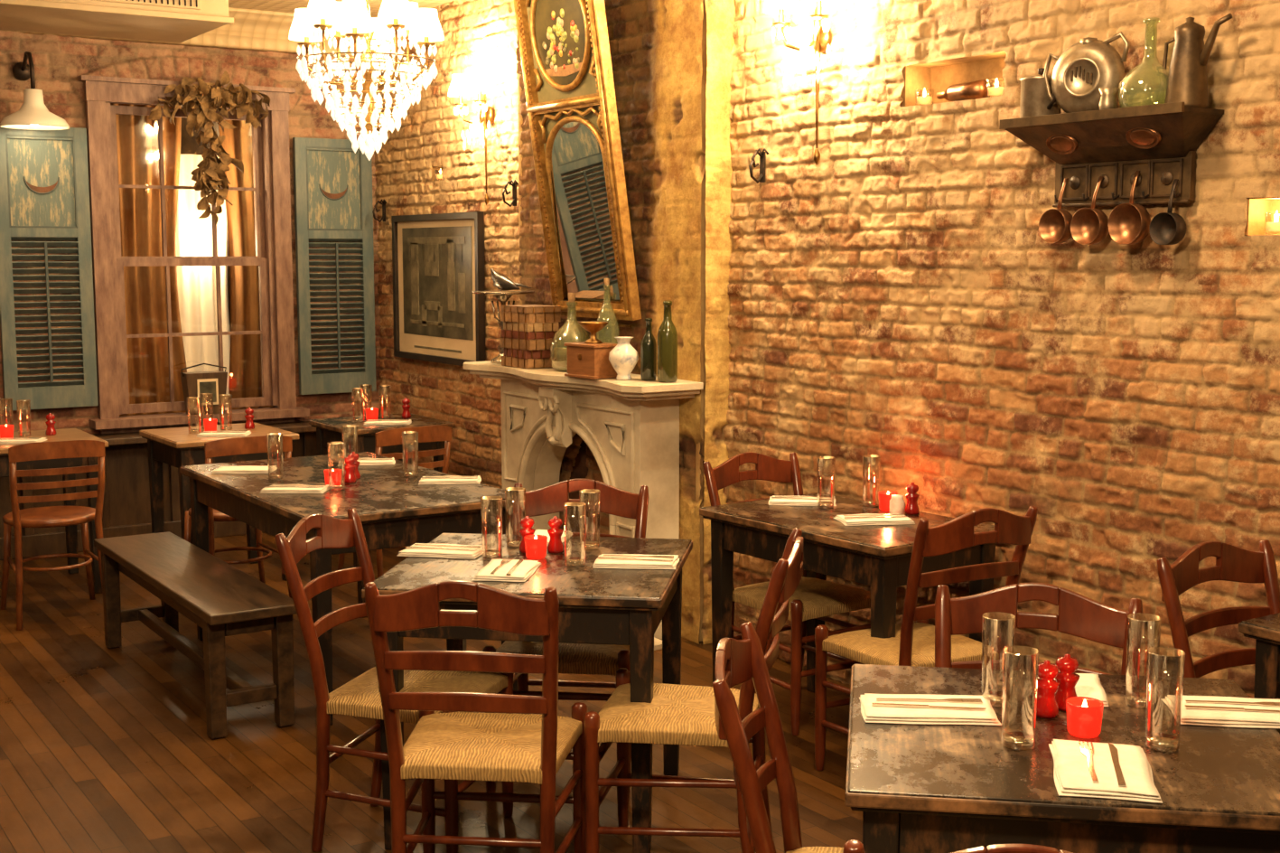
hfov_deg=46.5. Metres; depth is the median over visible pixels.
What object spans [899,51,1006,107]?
niche
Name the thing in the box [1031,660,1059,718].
pepper mill
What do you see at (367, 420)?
table knife
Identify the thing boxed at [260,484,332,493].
folded napkin
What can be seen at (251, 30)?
ceiling
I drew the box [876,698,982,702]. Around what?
fork
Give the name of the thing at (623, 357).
porcelain vase
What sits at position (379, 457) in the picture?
fork
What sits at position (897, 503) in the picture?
salt shaker
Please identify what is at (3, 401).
drinking glass
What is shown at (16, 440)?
folded napkin
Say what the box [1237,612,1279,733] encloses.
dining table
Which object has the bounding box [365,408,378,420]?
votive candle
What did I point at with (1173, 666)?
drinking glass
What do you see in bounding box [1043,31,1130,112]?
metal canteen
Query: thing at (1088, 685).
folded napkin
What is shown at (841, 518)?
folded napkin
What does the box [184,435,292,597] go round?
bentwood chair
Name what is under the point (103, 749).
floor
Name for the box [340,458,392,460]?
table knife
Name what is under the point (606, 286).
glass bottle
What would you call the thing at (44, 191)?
window shutter
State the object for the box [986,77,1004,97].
votive candle
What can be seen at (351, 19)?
crystal chandelier
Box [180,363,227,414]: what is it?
planter box
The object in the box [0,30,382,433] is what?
wall
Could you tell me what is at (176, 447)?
dining table
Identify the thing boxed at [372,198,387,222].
coat hook
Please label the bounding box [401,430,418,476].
drinking glass
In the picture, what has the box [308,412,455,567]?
dining table
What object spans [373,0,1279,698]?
wall
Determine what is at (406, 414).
pepper mill
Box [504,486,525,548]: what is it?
drinking glass
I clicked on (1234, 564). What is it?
dining chair
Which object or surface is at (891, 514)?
fork
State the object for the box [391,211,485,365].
framed picture
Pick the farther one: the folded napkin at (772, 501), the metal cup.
the folded napkin at (772, 501)
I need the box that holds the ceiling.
[228,0,454,18]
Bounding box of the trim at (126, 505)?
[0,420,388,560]
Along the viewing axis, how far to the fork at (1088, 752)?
2.62 m
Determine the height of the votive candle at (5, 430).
0.068 m
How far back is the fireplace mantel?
6.46 m
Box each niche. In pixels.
[430,165,443,186]
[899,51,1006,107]
[1244,196,1279,235]
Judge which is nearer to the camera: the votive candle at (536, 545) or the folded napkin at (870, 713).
the folded napkin at (870, 713)
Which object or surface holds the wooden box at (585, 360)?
on the fireplace mantel
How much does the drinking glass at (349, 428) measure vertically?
0.180 m
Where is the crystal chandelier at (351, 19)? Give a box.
[288,0,444,160]
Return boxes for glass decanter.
[1118,18,1168,107]
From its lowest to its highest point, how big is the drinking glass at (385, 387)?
0.180 m
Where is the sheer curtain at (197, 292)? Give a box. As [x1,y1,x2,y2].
[176,154,230,410]
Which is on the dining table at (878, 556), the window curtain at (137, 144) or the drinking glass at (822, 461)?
the drinking glass at (822, 461)
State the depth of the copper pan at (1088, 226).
4.54 m
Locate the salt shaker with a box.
[889,494,905,513]
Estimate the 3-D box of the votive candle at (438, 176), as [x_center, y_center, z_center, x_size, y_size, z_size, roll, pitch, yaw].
[-1.136,-1.435,8.493,0.068,0.068,0.068,-4,8,-33]
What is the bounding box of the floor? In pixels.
[0,532,862,852]
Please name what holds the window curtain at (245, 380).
hanging from the wall at (189, 145)
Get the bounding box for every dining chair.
[274,507,513,852]
[364,579,587,852]
[482,478,648,803]
[583,527,803,852]
[703,451,870,735]
[712,621,843,852]
[814,505,1037,770]
[842,839,1072,852]
[934,582,1143,675]
[1156,539,1279,677]
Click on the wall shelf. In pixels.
(1159, 141)
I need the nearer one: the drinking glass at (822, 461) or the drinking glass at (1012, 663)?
the drinking glass at (1012, 663)
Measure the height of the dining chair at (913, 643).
0.912 m
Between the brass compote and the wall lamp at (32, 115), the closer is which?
the brass compote
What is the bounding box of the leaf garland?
[148,70,270,225]
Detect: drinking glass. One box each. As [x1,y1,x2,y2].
[0,398,13,425]
[16,399,31,437]
[186,396,200,433]
[199,392,213,428]
[218,393,232,429]
[266,432,283,479]
[327,441,345,490]
[341,424,357,464]
[351,387,364,421]
[359,383,372,417]
[378,384,391,419]
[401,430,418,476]
[480,495,502,559]
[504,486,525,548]
[563,502,586,567]
[579,488,600,550]
[817,456,835,508]
[862,454,880,506]
[981,611,1015,707]
[1001,645,1039,750]
[1125,613,1161,709]
[1145,646,1185,751]
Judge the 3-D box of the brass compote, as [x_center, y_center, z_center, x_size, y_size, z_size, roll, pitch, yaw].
[-0.200,-0.403,6.402,0.136,0.090,0.136,-4,8,-33]
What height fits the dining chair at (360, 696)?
0.912 m
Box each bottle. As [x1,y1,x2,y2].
[597,278,619,336]
[640,317,656,380]
[657,300,677,382]
[935,79,991,101]
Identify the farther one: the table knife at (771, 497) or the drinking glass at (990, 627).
the table knife at (771, 497)
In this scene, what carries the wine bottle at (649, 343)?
on the fireplace mantel
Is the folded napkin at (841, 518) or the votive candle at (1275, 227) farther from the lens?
the folded napkin at (841, 518)
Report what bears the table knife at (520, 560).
on the folded napkin at (527, 568)
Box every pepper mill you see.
[45,412,56,435]
[244,407,254,429]
[345,454,356,483]
[348,451,360,479]
[401,397,411,418]
[518,515,535,552]
[547,515,564,552]
[904,482,919,514]
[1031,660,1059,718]
[1055,653,1079,710]
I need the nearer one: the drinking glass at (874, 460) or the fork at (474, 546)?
the fork at (474, 546)
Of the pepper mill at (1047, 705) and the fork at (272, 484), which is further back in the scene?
the fork at (272, 484)
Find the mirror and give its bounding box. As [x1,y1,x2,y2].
[513,0,641,327]
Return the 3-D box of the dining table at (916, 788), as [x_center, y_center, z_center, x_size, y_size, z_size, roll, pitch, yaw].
[0.807,0.948,2.886,0.810,0.750,0.800,1,7,9]
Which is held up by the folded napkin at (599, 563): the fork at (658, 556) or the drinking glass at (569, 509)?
the fork at (658, 556)
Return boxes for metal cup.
[1098,87,1118,110]
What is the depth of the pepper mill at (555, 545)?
4.50 m
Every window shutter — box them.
[0,127,98,411]
[292,137,376,394]
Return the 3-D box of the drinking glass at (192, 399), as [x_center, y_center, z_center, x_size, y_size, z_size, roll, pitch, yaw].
[-2.239,-0.056,7.482,0.065,0.180,0.065,-4,8,-33]
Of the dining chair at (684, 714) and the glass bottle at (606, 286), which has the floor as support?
the dining chair at (684, 714)
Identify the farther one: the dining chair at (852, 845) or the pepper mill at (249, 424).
the pepper mill at (249, 424)
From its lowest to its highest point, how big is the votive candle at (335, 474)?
0.068 m
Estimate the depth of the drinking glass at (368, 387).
8.19 m
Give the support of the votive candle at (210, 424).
on the dining table at (176, 447)
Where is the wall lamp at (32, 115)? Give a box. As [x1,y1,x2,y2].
[0,51,69,130]
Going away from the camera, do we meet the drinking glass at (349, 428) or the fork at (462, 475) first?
the fork at (462, 475)
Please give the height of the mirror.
1.625 m
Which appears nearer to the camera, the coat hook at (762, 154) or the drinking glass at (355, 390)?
the coat hook at (762, 154)
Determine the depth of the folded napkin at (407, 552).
4.45 m
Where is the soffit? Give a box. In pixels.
[0,0,233,43]
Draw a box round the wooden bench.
[93,531,296,738]
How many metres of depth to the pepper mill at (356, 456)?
5.96 m
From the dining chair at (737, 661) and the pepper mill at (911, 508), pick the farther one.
the pepper mill at (911, 508)
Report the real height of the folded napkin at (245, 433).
0.016 m
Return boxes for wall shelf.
[999,102,1224,207]
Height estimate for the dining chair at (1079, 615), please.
0.912 m
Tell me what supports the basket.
on the fireplace mantel
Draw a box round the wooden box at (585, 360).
[564,341,617,379]
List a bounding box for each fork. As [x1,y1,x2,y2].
[1,437,41,438]
[204,429,247,431]
[271,484,327,485]
[358,457,392,458]
[369,419,409,420]
[414,543,481,548]
[425,475,477,476]
[490,557,513,573]
[603,554,674,558]
[775,495,831,497]
[843,513,904,515]
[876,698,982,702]
[1078,740,1098,782]
[1185,700,1279,706]
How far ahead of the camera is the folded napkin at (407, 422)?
7.86 m
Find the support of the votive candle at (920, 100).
in the niche at (939, 75)
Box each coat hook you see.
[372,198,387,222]
[502,179,518,206]
[748,148,768,183]
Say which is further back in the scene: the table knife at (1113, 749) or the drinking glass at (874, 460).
the drinking glass at (874, 460)
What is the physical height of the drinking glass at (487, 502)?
0.180 m
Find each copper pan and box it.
[1038,177,1073,242]
[1070,176,1108,244]
[1107,170,1150,244]
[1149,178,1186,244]
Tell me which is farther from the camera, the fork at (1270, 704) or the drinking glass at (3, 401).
the drinking glass at (3, 401)
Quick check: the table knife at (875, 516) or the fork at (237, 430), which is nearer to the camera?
the table knife at (875, 516)
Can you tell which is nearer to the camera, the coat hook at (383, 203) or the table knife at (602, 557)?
the table knife at (602, 557)
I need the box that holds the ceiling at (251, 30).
[0,7,376,59]
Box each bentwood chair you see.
[0,439,105,630]
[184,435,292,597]
[337,425,451,586]
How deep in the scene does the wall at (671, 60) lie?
6.30 m
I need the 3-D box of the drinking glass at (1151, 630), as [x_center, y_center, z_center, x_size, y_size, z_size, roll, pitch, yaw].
[1.004,0.469,2.978,0.065,0.180,0.065,-4,8,-33]
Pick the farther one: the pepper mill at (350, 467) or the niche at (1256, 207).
the pepper mill at (350, 467)
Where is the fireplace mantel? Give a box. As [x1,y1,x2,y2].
[463,360,703,650]
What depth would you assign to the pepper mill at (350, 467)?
5.87 m
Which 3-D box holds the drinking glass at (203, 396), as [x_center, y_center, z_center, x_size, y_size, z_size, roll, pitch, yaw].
[-2.237,-0.081,7.697,0.065,0.180,0.065,-4,8,-33]
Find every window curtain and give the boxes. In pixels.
[110,102,186,416]
[218,109,274,410]
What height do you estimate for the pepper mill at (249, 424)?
0.110 m
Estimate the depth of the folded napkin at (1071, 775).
2.56 m
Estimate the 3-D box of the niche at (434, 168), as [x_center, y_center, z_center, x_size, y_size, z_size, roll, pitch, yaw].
[-1.098,-1.444,8.517,0.122,0.140,0.220,-4,8,-33]
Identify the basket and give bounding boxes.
[500,304,560,368]
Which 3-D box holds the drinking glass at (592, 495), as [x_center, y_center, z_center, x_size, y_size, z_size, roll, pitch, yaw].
[-0.153,0.285,4.553,0.065,0.180,0.065,-4,8,-33]
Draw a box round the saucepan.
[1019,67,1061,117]
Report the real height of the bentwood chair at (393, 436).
0.832 m
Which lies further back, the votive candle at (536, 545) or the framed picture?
the framed picture
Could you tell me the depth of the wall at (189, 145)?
9.60 m
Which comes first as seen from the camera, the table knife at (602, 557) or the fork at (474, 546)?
the table knife at (602, 557)
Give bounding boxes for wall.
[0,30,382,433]
[180,106,230,331]
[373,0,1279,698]
[515,0,734,644]
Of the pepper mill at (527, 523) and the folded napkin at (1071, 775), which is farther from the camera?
the pepper mill at (527, 523)
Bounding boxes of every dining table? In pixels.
[0,428,108,593]
[139,421,299,580]
[179,451,517,725]
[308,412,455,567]
[361,532,692,852]
[699,492,995,692]
[844,663,1279,852]
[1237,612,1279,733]
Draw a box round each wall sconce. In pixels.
[448,69,493,205]
[763,0,838,164]
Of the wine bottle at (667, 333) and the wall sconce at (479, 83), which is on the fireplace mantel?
the wine bottle at (667, 333)
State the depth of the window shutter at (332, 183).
9.03 m
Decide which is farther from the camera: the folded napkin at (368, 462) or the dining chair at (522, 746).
the folded napkin at (368, 462)
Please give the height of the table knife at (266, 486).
0.003 m
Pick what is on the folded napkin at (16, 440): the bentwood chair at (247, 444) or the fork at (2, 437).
the fork at (2, 437)
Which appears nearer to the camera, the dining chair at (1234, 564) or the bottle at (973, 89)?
the dining chair at (1234, 564)
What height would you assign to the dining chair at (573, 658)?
0.912 m
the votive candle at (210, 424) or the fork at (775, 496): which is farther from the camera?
the votive candle at (210, 424)
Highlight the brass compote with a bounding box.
[577,321,608,343]
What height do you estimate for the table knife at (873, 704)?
0.003 m
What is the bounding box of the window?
[76,74,309,433]
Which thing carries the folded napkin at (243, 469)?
on the dining table at (394, 510)
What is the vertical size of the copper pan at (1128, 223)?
0.218 m
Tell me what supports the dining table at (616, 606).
on the floor
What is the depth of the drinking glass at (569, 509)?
4.30 m
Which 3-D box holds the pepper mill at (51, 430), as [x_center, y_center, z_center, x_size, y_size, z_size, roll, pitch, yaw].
[-2.933,-0.013,7.415,0.052,0.110,0.052,-4,8,-33]
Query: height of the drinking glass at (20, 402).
0.180 m
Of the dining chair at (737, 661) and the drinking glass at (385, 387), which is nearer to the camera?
the dining chair at (737, 661)
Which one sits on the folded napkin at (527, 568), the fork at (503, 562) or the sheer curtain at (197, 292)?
the fork at (503, 562)
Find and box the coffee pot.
[1162,13,1232,108]
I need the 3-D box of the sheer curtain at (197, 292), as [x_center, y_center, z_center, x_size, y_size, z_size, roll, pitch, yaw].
[-2.761,-0.797,9.230,0.520,1.750,0.075,-4,8,-33]
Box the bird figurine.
[490,268,531,290]
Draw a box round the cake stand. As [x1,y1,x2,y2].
[471,290,534,363]
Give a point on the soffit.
(165, 21)
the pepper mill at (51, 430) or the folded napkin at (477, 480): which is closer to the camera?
the folded napkin at (477, 480)
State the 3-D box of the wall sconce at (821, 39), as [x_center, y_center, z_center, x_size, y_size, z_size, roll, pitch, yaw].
[0.612,-1.326,5.579,0.180,0.685,0.360,-4,8,-33]
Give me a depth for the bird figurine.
7.18 m
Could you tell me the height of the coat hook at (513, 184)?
0.141 m
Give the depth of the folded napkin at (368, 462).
6.37 m
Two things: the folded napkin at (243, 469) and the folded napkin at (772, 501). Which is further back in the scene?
the folded napkin at (243, 469)
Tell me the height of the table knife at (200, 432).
0.003 m
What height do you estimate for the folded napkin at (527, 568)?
0.016 m
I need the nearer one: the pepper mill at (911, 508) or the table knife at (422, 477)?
the pepper mill at (911, 508)
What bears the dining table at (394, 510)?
on the floor
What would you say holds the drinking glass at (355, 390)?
on the dining table at (328, 430)
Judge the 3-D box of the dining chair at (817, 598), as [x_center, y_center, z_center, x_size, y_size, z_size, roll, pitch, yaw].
[0.554,0.574,5.406,0.452,0.912,0.541,-5,8,-36]
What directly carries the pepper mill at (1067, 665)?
on the dining table at (916, 788)
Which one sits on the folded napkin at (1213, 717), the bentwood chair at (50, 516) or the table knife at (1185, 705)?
the table knife at (1185, 705)
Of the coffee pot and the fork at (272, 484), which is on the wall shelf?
the coffee pot
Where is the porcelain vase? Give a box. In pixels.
[608,336,638,380]
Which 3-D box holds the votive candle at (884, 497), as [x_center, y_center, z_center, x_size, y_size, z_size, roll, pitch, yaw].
[0.874,0.260,5.250,0.068,0.068,0.068,-4,8,-33]
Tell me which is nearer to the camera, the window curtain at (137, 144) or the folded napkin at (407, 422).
the folded napkin at (407, 422)
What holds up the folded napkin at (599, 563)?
on the dining table at (616, 606)
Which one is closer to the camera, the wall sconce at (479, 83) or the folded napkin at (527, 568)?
the folded napkin at (527, 568)
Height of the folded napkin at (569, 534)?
0.016 m
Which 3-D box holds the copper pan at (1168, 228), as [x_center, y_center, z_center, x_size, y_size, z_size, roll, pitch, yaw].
[1.530,-0.618,4.298,0.064,0.190,0.094,-4,8,-33]
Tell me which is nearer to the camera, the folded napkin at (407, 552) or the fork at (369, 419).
the folded napkin at (407, 552)
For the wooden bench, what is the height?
0.448 m
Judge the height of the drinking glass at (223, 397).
0.180 m
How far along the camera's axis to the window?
8.58 m
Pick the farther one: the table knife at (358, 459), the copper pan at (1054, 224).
the table knife at (358, 459)
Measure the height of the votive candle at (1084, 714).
0.068 m
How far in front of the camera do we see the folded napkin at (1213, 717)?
2.88 m
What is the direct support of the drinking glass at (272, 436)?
on the dining table at (394, 510)
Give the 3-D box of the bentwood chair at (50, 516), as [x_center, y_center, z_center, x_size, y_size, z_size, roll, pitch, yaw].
[-2.675,0.454,6.795,0.426,0.832,0.508,-4,8,-30]
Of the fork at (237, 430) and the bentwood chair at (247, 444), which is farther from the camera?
the fork at (237, 430)
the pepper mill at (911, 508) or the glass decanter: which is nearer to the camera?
the glass decanter
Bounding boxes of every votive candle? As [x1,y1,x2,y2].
[0,424,13,438]
[203,418,216,430]
[324,468,341,486]
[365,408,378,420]
[434,168,442,180]
[524,534,547,559]
[878,491,897,511]
[915,87,934,105]
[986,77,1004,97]
[1065,696,1103,738]
[1263,210,1279,234]
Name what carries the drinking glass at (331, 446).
on the dining table at (394, 510)
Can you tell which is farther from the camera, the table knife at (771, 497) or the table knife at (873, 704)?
the table knife at (771, 497)
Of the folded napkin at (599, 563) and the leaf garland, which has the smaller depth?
the folded napkin at (599, 563)
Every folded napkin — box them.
[0,437,47,444]
[196,430,251,437]
[211,465,277,474]
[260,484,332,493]
[337,457,395,466]
[364,419,411,424]
[397,542,488,559]
[418,475,481,484]
[471,559,541,581]
[517,529,573,545]
[592,553,679,569]
[768,495,836,505]
[833,513,915,525]
[859,692,1001,725]
[1037,672,1108,706]
[1048,738,1162,803]
[1160,694,1279,728]
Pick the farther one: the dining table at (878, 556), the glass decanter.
the dining table at (878, 556)
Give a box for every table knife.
[200,431,242,432]
[265,485,317,487]
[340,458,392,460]
[366,420,406,420]
[405,546,476,550]
[421,476,474,478]
[505,558,523,574]
[597,556,672,560]
[771,496,832,499]
[844,515,906,518]
[871,702,986,710]
[1108,743,1125,785]
[1184,704,1279,712]
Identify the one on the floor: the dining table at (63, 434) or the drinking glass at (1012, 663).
the dining table at (63, 434)
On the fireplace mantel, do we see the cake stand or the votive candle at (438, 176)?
the cake stand

